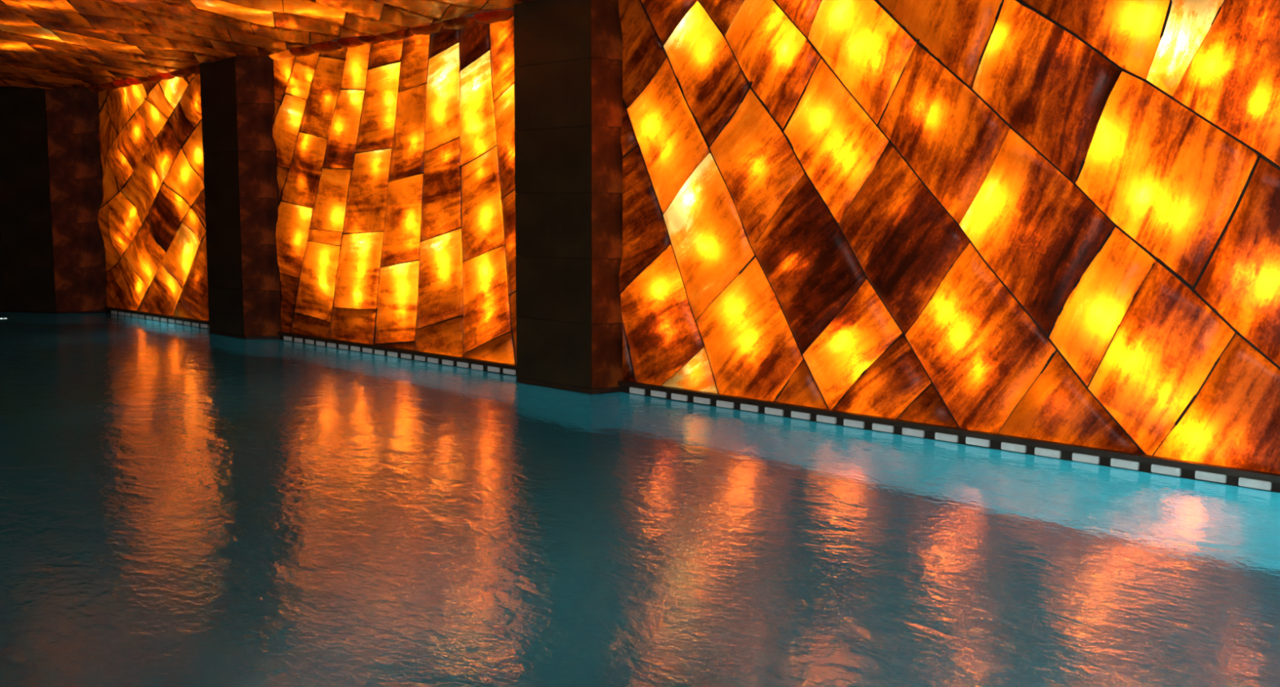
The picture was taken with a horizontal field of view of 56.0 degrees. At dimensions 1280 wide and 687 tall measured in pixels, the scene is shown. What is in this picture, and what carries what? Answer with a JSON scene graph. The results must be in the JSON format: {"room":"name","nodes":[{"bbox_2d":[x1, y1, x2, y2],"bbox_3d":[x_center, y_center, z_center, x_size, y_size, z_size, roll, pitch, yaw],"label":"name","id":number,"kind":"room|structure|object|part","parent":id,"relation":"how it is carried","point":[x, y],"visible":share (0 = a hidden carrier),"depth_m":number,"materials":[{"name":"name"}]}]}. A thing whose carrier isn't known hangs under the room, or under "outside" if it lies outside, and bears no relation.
{"room":"spa","nodes":[
{"label":"spa","id":0,"kind":"room"},
{"bbox_2d":[0,86,107,313],"bbox_3d":[-9.360,-2.135,17.955,3.337,3.310,0.991,0,6,-1],"label":"wall","id":1,"kind":"structure","parent":0,"point":[52,250],"depth_m":17.55,"materials":[{"name":"brown stone"}]},
{"bbox_3d":[-9.803,-1.460,17.799,0.831,0.643,0.018,1,6,11],"label":"stone panel","id":2,"kind":"part","parent":1,"relation":"part of","materials":[{"name":"black stone"}]},
{"bbox_3d":[-9.805,-0.818,17.869,0.831,0.643,0.018,1,6,11],"label":"stone panel","id":3,"kind":"part","parent":1,"relation":"part of","materials":[{"name":"black stone"}]},
{"bbox_3d":[-8.980,-3.367,17.430,0.831,0.643,0.018,1,6,11],"label":"stone panel","id":4,"kind":"part","parent":1,"relation":"part of","materials":[{"name":"black stone"}]},
{"bbox_3d":[-8.982,-2.724,17.497,0.831,0.643,0.018,1,6,11],"label":"stone panel","id":5,"kind":"part","parent":1,"relation":"part of","materials":[{"name":"black stone"}]},
{"bbox_3d":[-8.983,-2.082,17.567,0.831,0.643,0.018,1,6,11],"label":"stone panel","id":6,"kind":"part","parent":1,"relation":"part of","materials":[{"name":"black stone"}]},
{"bbox_3d":[-8.985,-1.440,17.639,0.831,0.643,0.018,1,6,11],"label":"stone panel","id":7,"kind":"part","parent":1,"relation":"part of","materials":[{"name":"black stone"}]},
{"bbox_3d":[-8.986,-0.798,17.709,0.831,0.643,0.018,1,6,11],"label":"stone panel","id":8,"kind":"part","parent":1,"relation":"part of","materials":[{"name":"black stone"}]},
{"bbox_3d":[-8.217,-3.363,17.413,0.703,0.643,0.018,-1,6,-11],"label":"stone panel","id":9,"kind":"part","parent":1,"relation":"part of","materials":[{"name":"brown stone"}]},
{"bbox_3d":[-8.219,-2.721,17.482,0.703,0.643,0.018,-1,6,-11],"label":"stone panel","id":10,"kind":"part","parent":1,"relation":"part of","materials":[{"name":"brown stone"}]},
{"bbox_3d":[-8.221,-2.079,17.554,0.703,0.643,0.018,-1,6,-11],"label":"stone panel","id":11,"kind":"part","parent":1,"relation":"part of","materials":[{"name":"brown stone"}]},
{"bbox_3d":[-8.222,-1.436,17.622,0.703,0.643,0.018,-1,6,-11],"label":"stone panel","id":12,"kind":"part","parent":1,"relation":"part of","materials":[{"name":"brown stone"}]},
{"bbox_3d":[-8.224,-0.794,17.692,0.703,0.643,0.018,-1,6,-11],"label":"stone panel","id":13,"kind":"part","parent":1,"relation":"part of","materials":[{"name":"brown stone"}]},
{"bbox_2d":[199,55,281,338],"bbox_3d":[-4.787,-1.723,14.370,1.326,3.290,0.305,6,9,45],"label":"pillar","id":14,"kind":"structure","parent":0,"point":[237,96],"depth_m":14.14,"materials":[{"name":"stone"}]},
{"bbox_3d":[-4.992,-3.084,14.257,0.018,0.537,0.977,-6,9,-44],"label":"stone panel","id":15,"kind":"part","parent":14,"relation":"part of","materials":[{"name":"black stone"}]},
{"bbox_3d":[-4.992,-2.548,14.317,0.018,0.537,0.977,-6,9,-44],"label":"stone panel","id":16,"kind":"part","parent":14,"relation":"part of","materials":[{"name":"black stone"}]},
{"bbox_3d":[-4.993,-2.011,14.376,0.018,0.537,0.977,-6,9,-44],"label":"stone panel","id":17,"kind":"part","parent":14,"relation":"part of","materials":[{"name":"black stone"}]},
{"bbox_3d":[-4.995,-1.474,14.434,0.018,0.537,0.977,-6,9,-44],"label":"stone panel","id":18,"kind":"part","parent":14,"relation":"part of","materials":[{"name":"black stone"}]},
{"bbox_3d":[-4.996,-0.937,14.492,0.018,0.537,0.977,-6,9,-44],"label":"stone panel","id":19,"kind":"part","parent":14,"relation":"part of","materials":[{"name":"black stone"}]},
{"bbox_3d":[-4.999,-0.400,14.550,0.018,0.537,0.977,-6,9,-44],"label":"stone panel","id":20,"kind":"part","parent":14,"relation":"part of","materials":[{"name":"black stone"}]},
{"bbox_3d":[-4.445,-3.043,13.887,0.449,0.537,0.018,1,6,5],"label":"stone panel","id":21,"kind":"part","parent":14,"relation":"part of","materials":[{"name":"brown stone"}]},
{"bbox_3d":[-4.447,-2.506,13.945,0.449,0.537,0.018,1,6,5],"label":"stone panel","id":22,"kind":"part","parent":14,"relation":"part of","materials":[{"name":"brown stone"}]},
{"bbox_3d":[-4.448,-1.969,14.002,0.449,0.537,0.018,1,6,5],"label":"stone panel","id":23,"kind":"part","parent":14,"relation":"part of","materials":[{"name":"brown stone"}]},
{"bbox_3d":[-4.450,-1.432,14.060,0.449,0.537,0.018,1,6,5],"label":"stone panel","id":24,"kind":"part","parent":14,"relation":"part of","materials":[{"name":"brown stone"}]},
{"bbox_3d":[-4.451,-0.895,14.120,0.449,0.537,0.018,1,6,5],"label":"stone panel","id":25,"kind":"part","parent":14,"relation":"part of","materials":[{"name":"brown stone"}]},
{"bbox_3d":[-4.453,-0.358,14.178,0.449,0.537,0.018,1,6,5],"label":"stone panel","id":26,"kind":"part","parent":14,"relation":"part of","materials":[{"name":"brown stone"}]},
{"bbox_2d":[0,0,533,89],"bbox_3d":[-4.914,-2.848,7.834,22.800,0.480,10.522,6,9,45],"label":"ceiling","id":27,"kind":"structure","parent":0,"point":[45,44],"depth_m":11.68,"materials":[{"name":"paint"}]},
{"bbox_2d":[513,0,622,393],"bbox_3d":[-0.615,-1.262,10.238,1.046,3.290,0.303,6,9,45],"label":"pillar","id":28,"kind":"structure","parent":0,"point":[568,54],"depth_m":10.04,"materials":[{"name":"stone"}]},
{"bbox_3d":[-0.733,-2.075,10.076,0.975,0.537,0.018,6,9,44],"label":"stone panel","id":29,"kind":"part","parent":28,"relation":"part of","materials":[{"name":"black stone"}]},
{"bbox_3d":[-0.731,-2.612,10.018,0.975,0.537,0.018,6,9,44],"label":"stone panel","id":30,"kind":"part","parent":28,"relation":"part of","materials":[{"name":"black stone"}]},
{"bbox_3d":[-0.735,-1.538,10.133,0.975,0.537,0.018,6,9,44],"label":"stone panel","id":31,"kind":"part","parent":28,"relation":"part of","materials":[{"name":"black stone"}]},
{"bbox_3d":[-0.736,-1.001,10.193,0.975,0.537,0.018,6,9,44],"label":"stone panel","id":32,"kind":"part","parent":28,"relation":"part of","materials":[{"name":"black stone"}]},
{"bbox_3d":[-0.738,-0.464,10.250,0.975,0.537,0.018,6,9,44],"label":"stone panel","id":33,"kind":"part","parent":28,"relation":"part of","materials":[{"name":"black stone"}]},
{"bbox_3d":[-0.738,0.072,10.310,0.975,0.537,0.018,6,9,44],"label":"stone panel","id":34,"kind":"part","parent":28,"relation":"part of","materials":[{"name":"black stone"}]},
{"bbox_3d":[-0.269,-2.582,9.756,0.297,0.537,0.018,-4,7,-32],"label":"stone panel","id":35,"kind":"part","parent":28,"relation":"part of","materials":[{"name":"brown stone"}]},
{"bbox_3d":[-0.271,-2.045,9.815,0.297,0.537,0.018,-4,7,-32],"label":"stone panel","id":36,"kind":"part","parent":28,"relation":"part of","materials":[{"name":"brown stone"}]},
{"bbox_3d":[-0.272,-1.508,9.873,0.297,0.537,0.018,-4,7,-32],"label":"stone panel","id":37,"kind":"part","parent":28,"relation":"part of","materials":[{"name":"brown stone"}]},
{"bbox_3d":[-0.273,-0.971,9.930,0.297,0.537,0.018,-4,7,-32],"label":"stone panel","id":38,"kind":"part","parent":28,"relation":"part of","materials":[{"name":"brown stone"}]},
{"bbox_3d":[-0.276,0.102,10.047,0.297,0.537,0.018,-4,7,-32],"label":"stone panel","id":39,"kind":"part","parent":28,"relation":"part of","materials":[{"name":"brown stone"}]},
{"bbox_3d":[-0.275,-0.435,9.990,0.297,0.537,0.018,-4,7,-32],"label":"stone panel","id":40,"kind":"part","parent":28,"relation":"part of","materials":[{"name":"brown stone"}]},
{"bbox_2d":[0,311,1279,686],"bbox_3d":[-3.875,0.476,9.396,22.600,0.001,6.292,6,9,45],"label":"pool water","id":41,"kind":"object","parent":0,"point":[181,505],"visible":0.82,"depth_m":5.44,"materials":[{"name":"teal liquid"}]},
{"bbox_2d":[94,0,1279,473],"bbox_3d":[-0.708,-0.611,10.905,20.800,5.150,0.592,6,9,45],"label":"wall","id":42,"kind":"structure","parent":0,"point":[1055,220],"depth_m":8.39,"materials":[{"name":"stone"}]},
{"bbox_2d":[103,306,1279,482],"bbox_3d":[-0.777,0.260,10.754,20.150,0.038,0.092,6,9,45],"label":"baseboard","id":43,"kind":"structure","parent":42,"relation":"attached to","point":[1149,459],"depth_m":8.29,"materials":[{"name":"stone"}]},
{"bbox_2d":[105,309,1279,492],"bbox_3d":[-0.767,0.313,10.755,20.130,0.066,0.084,6,9,45],"label":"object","id":44,"kind":"structure","parent":42,"relation":"attached to","point":[1157,468],"depth_m":8.28,"materials":[{"name":"white tile"}]},
{"bbox_2d":[625,391,1275,492],"bbox_3d":[3.084,1.536,6.986,9.195,1.550,0.020,6,9,45],"label":"trim","id":45,"kind":"structure","parent":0,"point":[625,392],"depth_m":7.41,"materials":[{"name":"tile"}]}
]}

